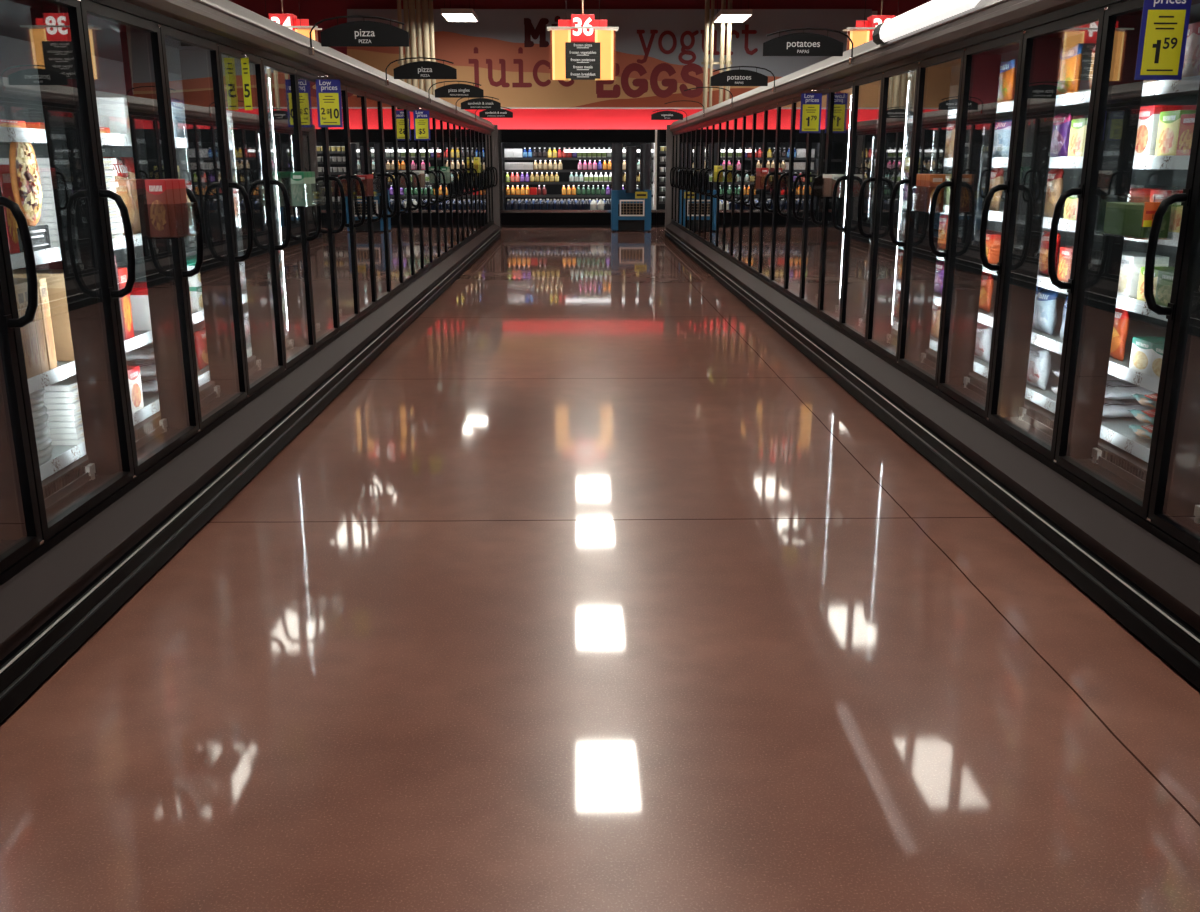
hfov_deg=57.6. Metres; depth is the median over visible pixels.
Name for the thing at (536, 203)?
jug
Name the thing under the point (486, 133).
case
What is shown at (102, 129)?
carton
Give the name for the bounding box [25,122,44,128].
carton
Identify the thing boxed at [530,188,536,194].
box
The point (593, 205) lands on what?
jug
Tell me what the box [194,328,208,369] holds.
bag
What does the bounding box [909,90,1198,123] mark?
shelf
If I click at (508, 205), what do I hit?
jug
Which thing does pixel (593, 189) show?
juice bottle
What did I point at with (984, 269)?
shelf
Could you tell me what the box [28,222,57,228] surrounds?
box
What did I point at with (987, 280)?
bag
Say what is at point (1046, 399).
shelf
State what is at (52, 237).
box
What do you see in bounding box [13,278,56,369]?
carton
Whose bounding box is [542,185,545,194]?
juice bottle
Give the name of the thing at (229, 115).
box
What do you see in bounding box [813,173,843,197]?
bin
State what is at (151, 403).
shelf
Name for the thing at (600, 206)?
jug
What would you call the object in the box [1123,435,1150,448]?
shelf
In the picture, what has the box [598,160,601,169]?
juice bottle
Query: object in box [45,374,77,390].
box
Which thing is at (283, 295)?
bag
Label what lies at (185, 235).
bin
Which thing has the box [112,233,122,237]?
box
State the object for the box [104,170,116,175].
box
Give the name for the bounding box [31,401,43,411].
pizza
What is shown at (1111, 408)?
bag
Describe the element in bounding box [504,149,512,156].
box
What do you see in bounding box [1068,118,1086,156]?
box
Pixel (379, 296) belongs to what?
case
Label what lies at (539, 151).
juice bottle
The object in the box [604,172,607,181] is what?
juice bottle
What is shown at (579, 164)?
juice bottle
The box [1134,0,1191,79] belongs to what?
price sign
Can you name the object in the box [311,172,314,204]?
snack box
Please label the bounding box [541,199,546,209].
jug
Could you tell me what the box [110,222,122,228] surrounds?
box
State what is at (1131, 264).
box
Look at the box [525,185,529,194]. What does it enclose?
juice bottle
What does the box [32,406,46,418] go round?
pizza
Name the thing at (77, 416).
box
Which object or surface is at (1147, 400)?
bag
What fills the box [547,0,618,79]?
aisle sign
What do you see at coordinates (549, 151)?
juice bottle
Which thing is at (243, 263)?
bag
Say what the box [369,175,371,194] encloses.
snack box
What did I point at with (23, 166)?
pizza
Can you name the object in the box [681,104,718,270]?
case
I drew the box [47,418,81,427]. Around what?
box
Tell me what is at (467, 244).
case
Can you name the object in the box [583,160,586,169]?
juice bottle
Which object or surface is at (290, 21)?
aisle sign
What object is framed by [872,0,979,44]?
lamp
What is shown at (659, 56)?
mural panel
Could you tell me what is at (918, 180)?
snack box
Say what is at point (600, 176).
juice bottle
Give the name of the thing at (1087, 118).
box
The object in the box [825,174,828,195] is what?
snack box
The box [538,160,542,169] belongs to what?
juice bottle
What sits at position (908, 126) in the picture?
shelf
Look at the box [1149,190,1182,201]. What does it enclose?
box
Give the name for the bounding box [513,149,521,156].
box
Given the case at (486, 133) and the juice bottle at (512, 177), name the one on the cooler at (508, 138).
the juice bottle at (512, 177)
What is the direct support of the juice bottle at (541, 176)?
on the cooler at (508, 138)
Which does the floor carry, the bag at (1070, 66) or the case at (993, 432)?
the case at (993, 432)
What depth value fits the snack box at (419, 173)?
10.94 m
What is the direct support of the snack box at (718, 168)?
in the bin at (710, 173)
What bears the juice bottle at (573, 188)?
on the cooler at (508, 138)
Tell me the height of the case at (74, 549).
2.200 m
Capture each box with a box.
[0,158,49,163]
[0,164,49,170]
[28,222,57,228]
[38,216,56,221]
[39,171,50,176]
[40,177,51,183]
[40,209,55,215]
[41,184,52,189]
[41,190,53,196]
[41,203,54,208]
[42,197,54,202]
[43,395,78,402]
[44,388,78,396]
[44,400,79,409]
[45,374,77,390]
[47,407,80,415]
[47,412,81,420]
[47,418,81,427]
[49,229,58,234]
[49,423,82,432]
[50,235,58,240]
[50,241,59,246]
[50,430,83,438]
[51,436,84,444]
[96,97,130,134]
[103,158,115,163]
[104,164,112,169]
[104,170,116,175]
[105,176,114,181]
[106,182,118,187]
[106,187,115,192]
[108,199,116,204]
[108,205,118,210]
[109,210,119,216]
[110,216,121,222]
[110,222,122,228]
[111,227,123,233]
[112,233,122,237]
[127,366,143,413]
[129,285,151,330]
[134,282,146,284]
[145,179,176,236]
[171,179,183,235]
[178,179,189,234]
[186,259,200,286]
[189,286,203,311]
[226,113,233,140]
[233,188,239,217]
[290,172,308,205]
[307,172,312,204]
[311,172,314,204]
[356,175,369,195]
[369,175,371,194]
[413,171,421,186]
[441,167,447,182]
[474,157,479,172]
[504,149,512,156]
[505,162,508,169]
[509,162,513,169]
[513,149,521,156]
[514,162,518,169]
[519,162,523,169]
[524,162,527,169]
[528,162,532,169]
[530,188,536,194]
[715,166,722,181]
[757,168,758,188]
[758,168,768,188]
[823,174,825,195]
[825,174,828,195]
[828,174,842,196]
[914,174,920,210]
[919,174,925,210]
[923,174,944,211]
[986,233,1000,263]
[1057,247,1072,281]
[1063,195,1077,219]
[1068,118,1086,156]
[1083,118,1087,156]
[1103,202,1144,234]
[1117,254,1168,298]
[1122,251,1145,253]
[1123,204,1170,237]
[1129,188,1159,202]
[1129,337,1164,374]
[1130,185,1143,187]
[1134,105,1196,155]
[1137,267,1174,301]
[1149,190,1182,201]
[1149,343,1163,379]
[1155,110,1195,155]
[1155,270,1173,306]
[1167,196,1182,232]
[1176,113,1195,155]
[1182,23,1194,77]
[1188,21,1199,76]
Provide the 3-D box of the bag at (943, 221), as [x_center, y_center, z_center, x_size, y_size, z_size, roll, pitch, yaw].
[2.040,-1.322,6.458,0.070,0.210,0.180,0,15,-1]
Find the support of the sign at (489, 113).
attached to the case at (467, 244)
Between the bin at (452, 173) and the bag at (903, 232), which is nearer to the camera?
the bag at (903, 232)
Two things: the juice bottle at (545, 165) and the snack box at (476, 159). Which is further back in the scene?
the juice bottle at (545, 165)
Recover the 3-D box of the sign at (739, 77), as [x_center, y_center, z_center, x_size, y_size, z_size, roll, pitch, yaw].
[1.297,-3.415,9.880,0.594,0.224,0.040,0,15,-1]
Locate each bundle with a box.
[397,0,437,95]
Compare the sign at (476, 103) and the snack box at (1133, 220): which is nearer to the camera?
the snack box at (1133, 220)
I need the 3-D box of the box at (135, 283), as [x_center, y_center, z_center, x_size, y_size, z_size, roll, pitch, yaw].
[-2.083,-0.705,5.054,0.160,0.190,0.130,0,15,-1]
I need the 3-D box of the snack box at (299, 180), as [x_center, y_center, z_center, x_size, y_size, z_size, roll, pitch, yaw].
[-1.738,-1.547,6.319,0.078,0.190,0.090,0,15,-1]
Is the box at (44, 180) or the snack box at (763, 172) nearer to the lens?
the box at (44, 180)
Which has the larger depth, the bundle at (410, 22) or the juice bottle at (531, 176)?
the juice bottle at (531, 176)
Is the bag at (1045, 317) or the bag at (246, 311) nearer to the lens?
the bag at (1045, 317)
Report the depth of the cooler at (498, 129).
24.67 m
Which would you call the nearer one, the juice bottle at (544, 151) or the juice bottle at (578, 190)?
the juice bottle at (544, 151)
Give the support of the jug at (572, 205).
in the cooler at (508, 138)
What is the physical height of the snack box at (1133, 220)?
0.100 m
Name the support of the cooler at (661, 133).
on the floor
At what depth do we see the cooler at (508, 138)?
24.90 m
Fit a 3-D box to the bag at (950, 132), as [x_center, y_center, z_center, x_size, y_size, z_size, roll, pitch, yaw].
[2.041,-1.829,6.322,0.070,0.220,0.180,0,15,-2]
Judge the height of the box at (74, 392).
0.022 m
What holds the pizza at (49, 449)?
on the pizza at (46, 458)
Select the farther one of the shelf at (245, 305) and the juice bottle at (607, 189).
the juice bottle at (607, 189)
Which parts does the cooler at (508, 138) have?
price rail, price rail, price rail, price rail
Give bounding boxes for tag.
[1142,196,1160,226]
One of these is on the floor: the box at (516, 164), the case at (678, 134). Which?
the case at (678, 134)
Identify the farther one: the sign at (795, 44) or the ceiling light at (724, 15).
the ceiling light at (724, 15)
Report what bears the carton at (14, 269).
on the case at (197, 441)
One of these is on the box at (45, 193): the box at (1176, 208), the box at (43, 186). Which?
the box at (43, 186)
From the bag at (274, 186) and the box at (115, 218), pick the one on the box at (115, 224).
the box at (115, 218)
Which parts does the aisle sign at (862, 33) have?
lantern panel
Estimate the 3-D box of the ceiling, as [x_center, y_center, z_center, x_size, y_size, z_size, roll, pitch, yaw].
[-0.544,-8.739,25.706,28.000,6.400,0.200,0,15,-1]
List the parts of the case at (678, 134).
panel, handle, kick plate, door, glass pane, handle, door, glass pane, panel, handle, door, glass pane, handle, door, glass pane, handle, door, glass pane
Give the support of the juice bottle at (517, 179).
on the cooler at (508, 138)
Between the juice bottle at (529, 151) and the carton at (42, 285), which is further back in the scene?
the juice bottle at (529, 151)
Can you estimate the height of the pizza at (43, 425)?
0.022 m
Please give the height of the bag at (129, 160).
0.330 m
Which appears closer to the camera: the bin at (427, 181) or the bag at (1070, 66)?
the bag at (1070, 66)
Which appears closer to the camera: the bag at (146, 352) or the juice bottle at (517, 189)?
the bag at (146, 352)
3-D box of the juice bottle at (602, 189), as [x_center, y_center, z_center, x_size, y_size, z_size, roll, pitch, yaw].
[0.070,-6.140,25.197,0.096,0.225,0.096,0,15,-1]
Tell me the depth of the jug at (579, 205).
24.91 m
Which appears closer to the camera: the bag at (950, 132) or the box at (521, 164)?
the bag at (950, 132)
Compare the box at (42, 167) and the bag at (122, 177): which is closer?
the box at (42, 167)
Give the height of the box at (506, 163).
0.170 m
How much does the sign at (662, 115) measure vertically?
0.224 m
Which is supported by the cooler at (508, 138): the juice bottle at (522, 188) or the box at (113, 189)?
the juice bottle at (522, 188)
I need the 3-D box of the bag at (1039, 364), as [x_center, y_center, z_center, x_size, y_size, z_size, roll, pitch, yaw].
[2.068,-0.420,5.148,0.080,0.190,0.200,0,15,-1]
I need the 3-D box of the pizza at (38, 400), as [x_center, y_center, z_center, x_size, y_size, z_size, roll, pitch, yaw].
[-2.128,-0.196,3.858,0.290,0.022,0.290,-1,15,-3]
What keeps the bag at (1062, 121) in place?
on the case at (993, 432)
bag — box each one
[103,157,134,235]
[125,157,140,233]
[125,344,154,360]
[126,360,156,376]
[141,376,157,392]
[171,98,186,137]
[185,180,194,224]
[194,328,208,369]
[239,262,244,290]
[242,261,246,290]
[243,312,249,343]
[244,310,250,342]
[273,185,278,210]
[278,250,283,276]
[282,294,285,322]
[893,289,899,317]
[895,249,901,279]
[896,291,900,319]
[898,211,905,240]
[899,250,903,280]
[901,170,908,200]
[902,214,905,238]
[905,171,908,200]
[930,304,940,338]
[934,260,944,295]
[938,214,947,250]
[943,172,951,205]
[945,120,955,157]
[974,323,991,362]
[979,271,993,311]
[989,168,1004,211]
[992,119,1011,157]
[997,59,1015,102]
[1027,344,1050,390]
[1032,286,1037,327]
[1033,287,1058,334]
[1038,231,1060,275]
[1044,169,1064,217]
[1050,112,1072,156]
[1050,387,1057,394]
[1051,370,1123,380]
[1056,44,1082,94]
[1060,295,1067,339]
[1089,42,1095,89]
[1102,398,1147,417]
[1105,380,1153,399]
[1110,308,1129,361]
[1128,409,1154,424]
[1129,424,1152,438]
[1131,393,1157,408]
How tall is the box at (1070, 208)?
0.130 m
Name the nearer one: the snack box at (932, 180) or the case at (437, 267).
the snack box at (932, 180)
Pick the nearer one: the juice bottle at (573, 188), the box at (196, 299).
the box at (196, 299)
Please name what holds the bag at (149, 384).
on the case at (197, 441)
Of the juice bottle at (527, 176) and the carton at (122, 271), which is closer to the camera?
the carton at (122, 271)
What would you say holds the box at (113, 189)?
on the box
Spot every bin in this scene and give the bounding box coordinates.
[148,202,195,238]
[293,183,324,206]
[354,174,380,196]
[412,171,429,187]
[440,170,453,182]
[709,169,723,181]
[749,172,769,189]
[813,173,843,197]
[913,186,940,212]
[1096,184,1171,239]
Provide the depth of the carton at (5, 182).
3.78 m
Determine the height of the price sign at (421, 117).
0.313 m
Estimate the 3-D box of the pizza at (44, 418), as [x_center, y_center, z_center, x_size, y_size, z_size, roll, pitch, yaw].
[-2.122,-0.128,3.878,0.290,0.022,0.290,-1,15,-2]
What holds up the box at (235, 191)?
on the case at (197, 441)
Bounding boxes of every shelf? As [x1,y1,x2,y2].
[0,141,187,149]
[39,452,63,465]
[52,320,285,451]
[57,276,283,366]
[243,286,284,311]
[877,124,912,133]
[892,317,1154,434]
[895,279,1165,367]
[898,240,1059,277]
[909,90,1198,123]
[999,201,1064,218]
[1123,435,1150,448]
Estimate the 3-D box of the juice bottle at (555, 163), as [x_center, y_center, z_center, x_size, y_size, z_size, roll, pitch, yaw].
[-1.022,-6.660,24.972,0.096,0.225,0.096,0,15,-1]
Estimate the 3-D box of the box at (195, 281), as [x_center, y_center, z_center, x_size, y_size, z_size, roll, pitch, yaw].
[-2.083,-0.925,5.509,0.140,0.125,0.150,0,15,-2]
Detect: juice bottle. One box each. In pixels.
[505,172,509,181]
[506,185,509,194]
[510,172,514,181]
[511,185,514,194]
[515,172,519,181]
[516,185,519,194]
[520,172,523,181]
[521,185,524,194]
[523,148,526,156]
[525,172,528,181]
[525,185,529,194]
[528,148,531,156]
[530,172,533,181]
[533,148,536,156]
[533,160,537,169]
[535,172,538,181]
[537,185,541,194]
[538,148,541,156]
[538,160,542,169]
[540,172,543,181]
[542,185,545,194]
[543,148,546,156]
[543,160,547,169]
[545,172,548,181]
[548,148,551,156]
[548,160,552,169]
[550,172,553,181]
[553,160,556,169]
[555,172,558,181]
[558,160,561,169]
[562,185,565,194]
[567,185,570,194]
[569,172,573,181]
[572,185,575,194]
[574,172,578,181]
[576,185,580,194]
[578,160,581,169]
[579,172,582,181]
[581,185,585,194]
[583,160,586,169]
[584,172,587,181]
[586,185,589,194]
[588,160,591,169]
[589,172,592,181]
[591,185,594,194]
[593,160,596,169]
[594,172,597,181]
[596,185,599,194]
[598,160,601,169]
[599,172,602,181]
[601,185,604,194]
[603,160,606,169]
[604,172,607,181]
[606,185,609,194]
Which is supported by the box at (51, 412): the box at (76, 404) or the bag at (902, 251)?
the box at (76, 404)
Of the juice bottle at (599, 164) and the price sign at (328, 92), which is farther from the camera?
the juice bottle at (599, 164)
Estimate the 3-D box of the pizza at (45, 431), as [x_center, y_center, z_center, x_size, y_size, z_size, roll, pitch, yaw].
[-2.124,-0.082,3.892,0.290,0.022,0.290,0,15,-1]
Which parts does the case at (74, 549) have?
mullion post, price rail, handle, door, price rail, price rail, price rail, door, mullion post, panel, chrome trim, kick plate, handle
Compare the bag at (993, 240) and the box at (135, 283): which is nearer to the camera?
the box at (135, 283)
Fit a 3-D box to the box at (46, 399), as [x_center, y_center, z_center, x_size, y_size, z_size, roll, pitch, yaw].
[-2.121,-0.238,4.212,0.260,0.022,0.240,0,15,-2]
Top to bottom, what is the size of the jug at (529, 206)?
0.270 m
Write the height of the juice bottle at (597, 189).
0.225 m
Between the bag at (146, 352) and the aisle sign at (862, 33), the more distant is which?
the aisle sign at (862, 33)
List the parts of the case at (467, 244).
glass pane, door, door, glass pane, handle, glass pane, door, handle, glass pane, panel, door, handle, glass pane, chrome trim, kick plate, door, handle, handle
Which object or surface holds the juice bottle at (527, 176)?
on the cooler at (508, 138)
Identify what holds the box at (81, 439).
on the case at (197, 441)
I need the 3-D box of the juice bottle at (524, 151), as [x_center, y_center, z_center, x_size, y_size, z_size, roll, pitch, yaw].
[-1.712,-6.909,24.859,0.096,0.225,0.096,0,15,-1]
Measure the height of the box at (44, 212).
0.022 m
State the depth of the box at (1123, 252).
4.36 m
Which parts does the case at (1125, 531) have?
mullion post, kick plate, chrome trim, panel, door, price rail, price rail, price rail, price rail, handle, price rail, door, price rail, mullion post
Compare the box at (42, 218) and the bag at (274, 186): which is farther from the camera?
the bag at (274, 186)
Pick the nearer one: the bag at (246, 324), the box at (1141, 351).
the box at (1141, 351)
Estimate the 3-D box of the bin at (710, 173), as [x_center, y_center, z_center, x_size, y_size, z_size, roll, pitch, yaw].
[1.502,-3.621,14.086,0.146,0.162,0.300,0,15,-1]
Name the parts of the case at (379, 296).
door, glass pane, handle, glass pane, door, handle, glass pane, door, panel, handle, kick plate, glass pane, door, chrome trim, handle, glass pane, door, handle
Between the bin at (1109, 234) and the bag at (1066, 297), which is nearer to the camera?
the bin at (1109, 234)
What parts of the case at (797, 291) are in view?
door, handle, glass pane, door, glass pane, handle, chrome trim, kick plate, panel, door, glass pane, handle, door, glass pane, handle, door, glass pane, handle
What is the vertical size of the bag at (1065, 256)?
0.150 m
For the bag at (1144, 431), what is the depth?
4.17 m
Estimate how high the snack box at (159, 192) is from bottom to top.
0.215 m
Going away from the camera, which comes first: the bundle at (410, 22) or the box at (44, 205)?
the box at (44, 205)
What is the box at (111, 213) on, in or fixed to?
on the box at (115, 218)
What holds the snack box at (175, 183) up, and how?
in the bin at (185, 235)
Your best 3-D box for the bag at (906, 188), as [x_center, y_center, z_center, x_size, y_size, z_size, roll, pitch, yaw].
[2.020,-1.750,7.067,0.070,0.200,0.190,0,15,-1]
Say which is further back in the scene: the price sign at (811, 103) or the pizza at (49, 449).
the price sign at (811, 103)
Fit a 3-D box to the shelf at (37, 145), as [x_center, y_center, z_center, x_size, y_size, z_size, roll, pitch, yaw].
[-2.349,-1.575,5.501,0.692,0.020,3.619,0,15,-1]
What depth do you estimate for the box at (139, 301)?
4.86 m
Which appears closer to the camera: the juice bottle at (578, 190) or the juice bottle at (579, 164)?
the juice bottle at (579, 164)
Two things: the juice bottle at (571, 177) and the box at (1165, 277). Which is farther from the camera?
the juice bottle at (571, 177)
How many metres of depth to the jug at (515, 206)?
24.88 m
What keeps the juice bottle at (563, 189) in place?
on the cooler at (508, 138)
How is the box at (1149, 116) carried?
on the case at (993, 432)
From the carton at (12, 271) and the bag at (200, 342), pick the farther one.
the bag at (200, 342)
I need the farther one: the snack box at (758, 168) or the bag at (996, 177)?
the snack box at (758, 168)
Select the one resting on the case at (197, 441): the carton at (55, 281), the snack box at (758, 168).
the carton at (55, 281)
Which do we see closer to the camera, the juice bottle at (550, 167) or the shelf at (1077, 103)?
the shelf at (1077, 103)
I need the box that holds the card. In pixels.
[17,225,50,251]
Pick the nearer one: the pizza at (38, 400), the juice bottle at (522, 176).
the pizza at (38, 400)
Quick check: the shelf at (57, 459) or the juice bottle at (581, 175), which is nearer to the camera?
the shelf at (57, 459)
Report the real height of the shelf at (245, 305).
0.020 m
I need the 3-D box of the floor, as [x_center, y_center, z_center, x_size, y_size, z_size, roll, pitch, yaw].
[-0.214,-1.312,10.674,28.000,0.120,33.300,0,15,-1]
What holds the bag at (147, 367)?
on the bag at (149, 384)
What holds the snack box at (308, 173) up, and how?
in the bin at (319, 189)
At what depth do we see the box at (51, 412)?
4.11 m
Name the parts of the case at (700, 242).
handle, door, glass pane, chrome trim, kick plate, handle, door, glass pane, panel, handle, door, glass pane, handle, door, glass pane, handle, door, glass pane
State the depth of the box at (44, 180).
4.02 m
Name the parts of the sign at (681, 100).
arm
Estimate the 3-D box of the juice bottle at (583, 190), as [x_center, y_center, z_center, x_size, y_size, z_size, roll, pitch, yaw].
[-0.382,-6.138,25.188,0.096,0.225,0.096,0,15,-1]
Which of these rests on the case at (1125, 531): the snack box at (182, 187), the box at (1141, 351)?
the box at (1141, 351)
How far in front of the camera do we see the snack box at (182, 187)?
4.35 m
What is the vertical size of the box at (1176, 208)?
0.130 m
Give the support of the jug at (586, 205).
in the cooler at (508, 138)
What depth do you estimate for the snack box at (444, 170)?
13.15 m
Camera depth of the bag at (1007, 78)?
5.44 m
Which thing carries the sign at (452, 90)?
attached to the case at (437, 267)
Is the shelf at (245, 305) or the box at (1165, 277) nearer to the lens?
the box at (1165, 277)
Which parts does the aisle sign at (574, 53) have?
lantern panel, directory panel, lantern panel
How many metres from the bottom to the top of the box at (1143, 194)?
0.150 m
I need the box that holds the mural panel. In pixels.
[347,9,876,108]
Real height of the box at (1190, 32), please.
0.190 m
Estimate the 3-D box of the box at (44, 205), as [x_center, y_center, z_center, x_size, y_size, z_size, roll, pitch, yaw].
[-2.124,-0.955,4.156,0.260,0.022,0.240,-1,15,-3]
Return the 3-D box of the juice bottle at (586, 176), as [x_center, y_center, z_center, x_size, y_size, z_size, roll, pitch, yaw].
[-0.315,-6.410,25.085,0.096,0.225,0.096,0,15,-1]
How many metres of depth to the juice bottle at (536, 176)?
25.03 m
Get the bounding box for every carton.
[0,119,25,127]
[0,165,19,253]
[12,269,62,270]
[12,271,62,271]
[13,272,74,360]
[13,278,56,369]
[14,279,48,372]
[14,281,41,375]
[14,283,34,378]
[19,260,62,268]
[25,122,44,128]
[99,127,109,132]
[114,255,124,340]
[117,267,133,339]
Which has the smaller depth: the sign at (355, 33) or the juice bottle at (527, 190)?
the sign at (355, 33)
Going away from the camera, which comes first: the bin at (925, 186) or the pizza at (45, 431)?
the pizza at (45, 431)
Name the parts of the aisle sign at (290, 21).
lantern panel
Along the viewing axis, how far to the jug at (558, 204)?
24.90 m
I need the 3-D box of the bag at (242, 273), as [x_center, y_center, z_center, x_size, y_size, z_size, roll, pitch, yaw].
[-2.091,-1.031,6.263,0.080,0.190,0.200,0,15,-2]
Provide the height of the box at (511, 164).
0.170 m
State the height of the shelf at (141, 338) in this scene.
0.020 m
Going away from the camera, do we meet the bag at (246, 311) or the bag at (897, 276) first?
the bag at (246, 311)
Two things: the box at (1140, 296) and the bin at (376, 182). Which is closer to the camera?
the box at (1140, 296)
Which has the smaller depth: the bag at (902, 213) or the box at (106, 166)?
the box at (106, 166)
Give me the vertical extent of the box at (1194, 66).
0.190 m
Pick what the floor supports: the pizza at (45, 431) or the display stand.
the display stand
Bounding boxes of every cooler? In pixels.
[498,129,500,227]
[499,129,656,227]
[656,129,665,227]
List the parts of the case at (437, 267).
glass pane, door, handle, door, glass pane, handle, glass pane, door, panel, glass pane, handle, door, kick plate, chrome trim, glass pane, door, handle, handle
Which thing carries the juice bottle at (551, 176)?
on the cooler at (508, 138)
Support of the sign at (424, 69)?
attached to the case at (379, 296)
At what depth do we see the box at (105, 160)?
4.42 m
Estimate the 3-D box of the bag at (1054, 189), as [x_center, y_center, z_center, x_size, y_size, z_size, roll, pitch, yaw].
[2.064,-1.200,4.989,0.070,0.220,0.180,0,15,-1]
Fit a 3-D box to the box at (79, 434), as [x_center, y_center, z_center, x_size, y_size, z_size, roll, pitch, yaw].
[-2.113,-0.105,4.252,0.260,0.022,0.240,0,15,0]
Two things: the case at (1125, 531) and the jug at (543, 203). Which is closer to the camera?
the case at (1125, 531)
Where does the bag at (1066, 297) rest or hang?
on the case at (993, 432)
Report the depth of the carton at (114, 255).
4.54 m
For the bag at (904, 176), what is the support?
on the case at (993, 432)
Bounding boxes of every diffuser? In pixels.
[443,14,475,20]
[715,15,749,21]
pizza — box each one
[9,142,42,225]
[29,388,44,399]
[30,395,43,405]
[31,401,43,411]
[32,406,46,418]
[33,413,47,425]
[34,421,47,431]
[35,425,49,438]
[36,433,49,444]
[37,438,51,451]
[38,445,52,457]
[38,453,51,464]
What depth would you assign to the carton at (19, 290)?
3.75 m
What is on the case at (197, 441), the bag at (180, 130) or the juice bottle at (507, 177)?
the bag at (180, 130)
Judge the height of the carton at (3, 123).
0.035 m
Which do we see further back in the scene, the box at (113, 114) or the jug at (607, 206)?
the jug at (607, 206)
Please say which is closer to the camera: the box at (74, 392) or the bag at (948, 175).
the box at (74, 392)
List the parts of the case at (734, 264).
door, handle, glass pane, chrome trim, kick plate, door, handle, glass pane, panel, door, handle, glass pane, door, handle, glass pane, door, handle, glass pane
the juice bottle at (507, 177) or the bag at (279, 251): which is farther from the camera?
the juice bottle at (507, 177)
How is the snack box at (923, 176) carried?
in the bin at (925, 186)
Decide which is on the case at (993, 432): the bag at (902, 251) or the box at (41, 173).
the bag at (902, 251)
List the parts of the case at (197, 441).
door, price rail, mullion post, price rail, price rail, price rail, handle, door, mullion post, handle, panel, door, mullion post, kick plate, chrome trim, mullion post, handle, door, glass pane, handle, glass pane, door, handle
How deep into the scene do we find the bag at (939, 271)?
6.46 m
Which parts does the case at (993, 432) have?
door, glass pane, handle, mullion post, door, handle, chrome trim, kick plate, mullion post, door, panel, handle, mullion post, door, handle, price rail, price rail, price rail, price rail, price rail, mullion post, price rail, door, handle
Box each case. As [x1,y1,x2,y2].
[0,0,176,723]
[0,0,359,550]
[180,46,427,372]
[406,83,463,306]
[448,103,485,271]
[474,114,500,249]
[665,115,690,250]
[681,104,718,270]
[706,86,765,304]
[745,47,959,368]
[820,0,1199,534]
[1014,0,1199,689]
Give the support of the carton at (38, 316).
on the case at (74, 549)
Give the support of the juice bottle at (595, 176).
on the cooler at (508, 138)
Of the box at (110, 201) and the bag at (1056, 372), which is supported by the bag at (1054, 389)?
the bag at (1056, 372)
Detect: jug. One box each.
[505,199,511,209]
[512,199,518,209]
[519,199,525,209]
[526,199,532,209]
[534,199,539,209]
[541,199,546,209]
[548,199,554,209]
[555,199,561,209]
[562,199,568,209]
[569,199,575,209]
[576,199,582,209]
[583,199,589,209]
[590,199,596,209]
[597,199,603,209]
[604,199,610,209]
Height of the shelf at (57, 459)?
0.020 m
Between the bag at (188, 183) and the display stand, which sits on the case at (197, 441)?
the bag at (188, 183)
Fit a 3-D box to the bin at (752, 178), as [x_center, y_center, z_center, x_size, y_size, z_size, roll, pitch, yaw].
[1.571,-2.711,10.749,0.146,0.162,0.300,0,15,-1]
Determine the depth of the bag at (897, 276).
7.34 m
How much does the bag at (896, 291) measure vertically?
0.200 m
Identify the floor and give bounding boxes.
[0,228,1199,911]
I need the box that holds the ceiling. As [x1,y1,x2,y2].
[229,0,931,128]
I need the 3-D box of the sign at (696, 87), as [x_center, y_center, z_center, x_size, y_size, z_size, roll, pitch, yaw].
[1.251,-4.143,12.583,0.574,0.224,0.040,0,15,-1]
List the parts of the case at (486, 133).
glass pane, door, door, glass pane, handle, glass pane, door, handle, door, glass pane, panel, handle, glass pane, door, handle, kick plate, handle, panel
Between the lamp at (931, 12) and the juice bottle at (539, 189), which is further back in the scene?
the juice bottle at (539, 189)
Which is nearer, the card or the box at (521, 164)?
the card
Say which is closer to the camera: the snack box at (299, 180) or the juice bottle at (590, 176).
the snack box at (299, 180)
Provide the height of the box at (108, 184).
0.022 m
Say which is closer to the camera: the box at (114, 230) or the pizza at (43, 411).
the pizza at (43, 411)
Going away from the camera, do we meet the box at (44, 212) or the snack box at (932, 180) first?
the box at (44, 212)
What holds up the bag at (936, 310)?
on the case at (993, 432)
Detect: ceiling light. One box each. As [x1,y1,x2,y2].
[440,0,478,21]
[713,1,752,22]
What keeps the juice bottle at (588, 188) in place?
on the cooler at (508, 138)
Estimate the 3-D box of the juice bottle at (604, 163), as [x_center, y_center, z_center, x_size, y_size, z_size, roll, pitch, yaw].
[0.107,-6.666,24.994,0.096,0.225,0.096,0,15,-1]
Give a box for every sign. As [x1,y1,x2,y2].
[241,53,252,109]
[265,0,321,41]
[309,15,408,55]
[316,76,342,126]
[385,57,456,85]
[413,108,429,139]
[428,81,483,102]
[455,96,500,112]
[475,107,512,120]
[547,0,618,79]
[651,109,687,122]
[664,100,704,116]
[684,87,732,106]
[710,66,775,91]
[763,28,853,64]
[799,90,821,132]
[843,0,898,50]
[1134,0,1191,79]
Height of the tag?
0.095 m
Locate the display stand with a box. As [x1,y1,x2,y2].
[611,143,651,231]
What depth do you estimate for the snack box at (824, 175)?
7.85 m
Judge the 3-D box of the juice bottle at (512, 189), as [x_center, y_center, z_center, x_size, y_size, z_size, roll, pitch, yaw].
[-2.010,-6.130,25.157,0.096,0.225,0.096,0,15,-1]
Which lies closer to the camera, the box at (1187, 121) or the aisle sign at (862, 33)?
the box at (1187, 121)

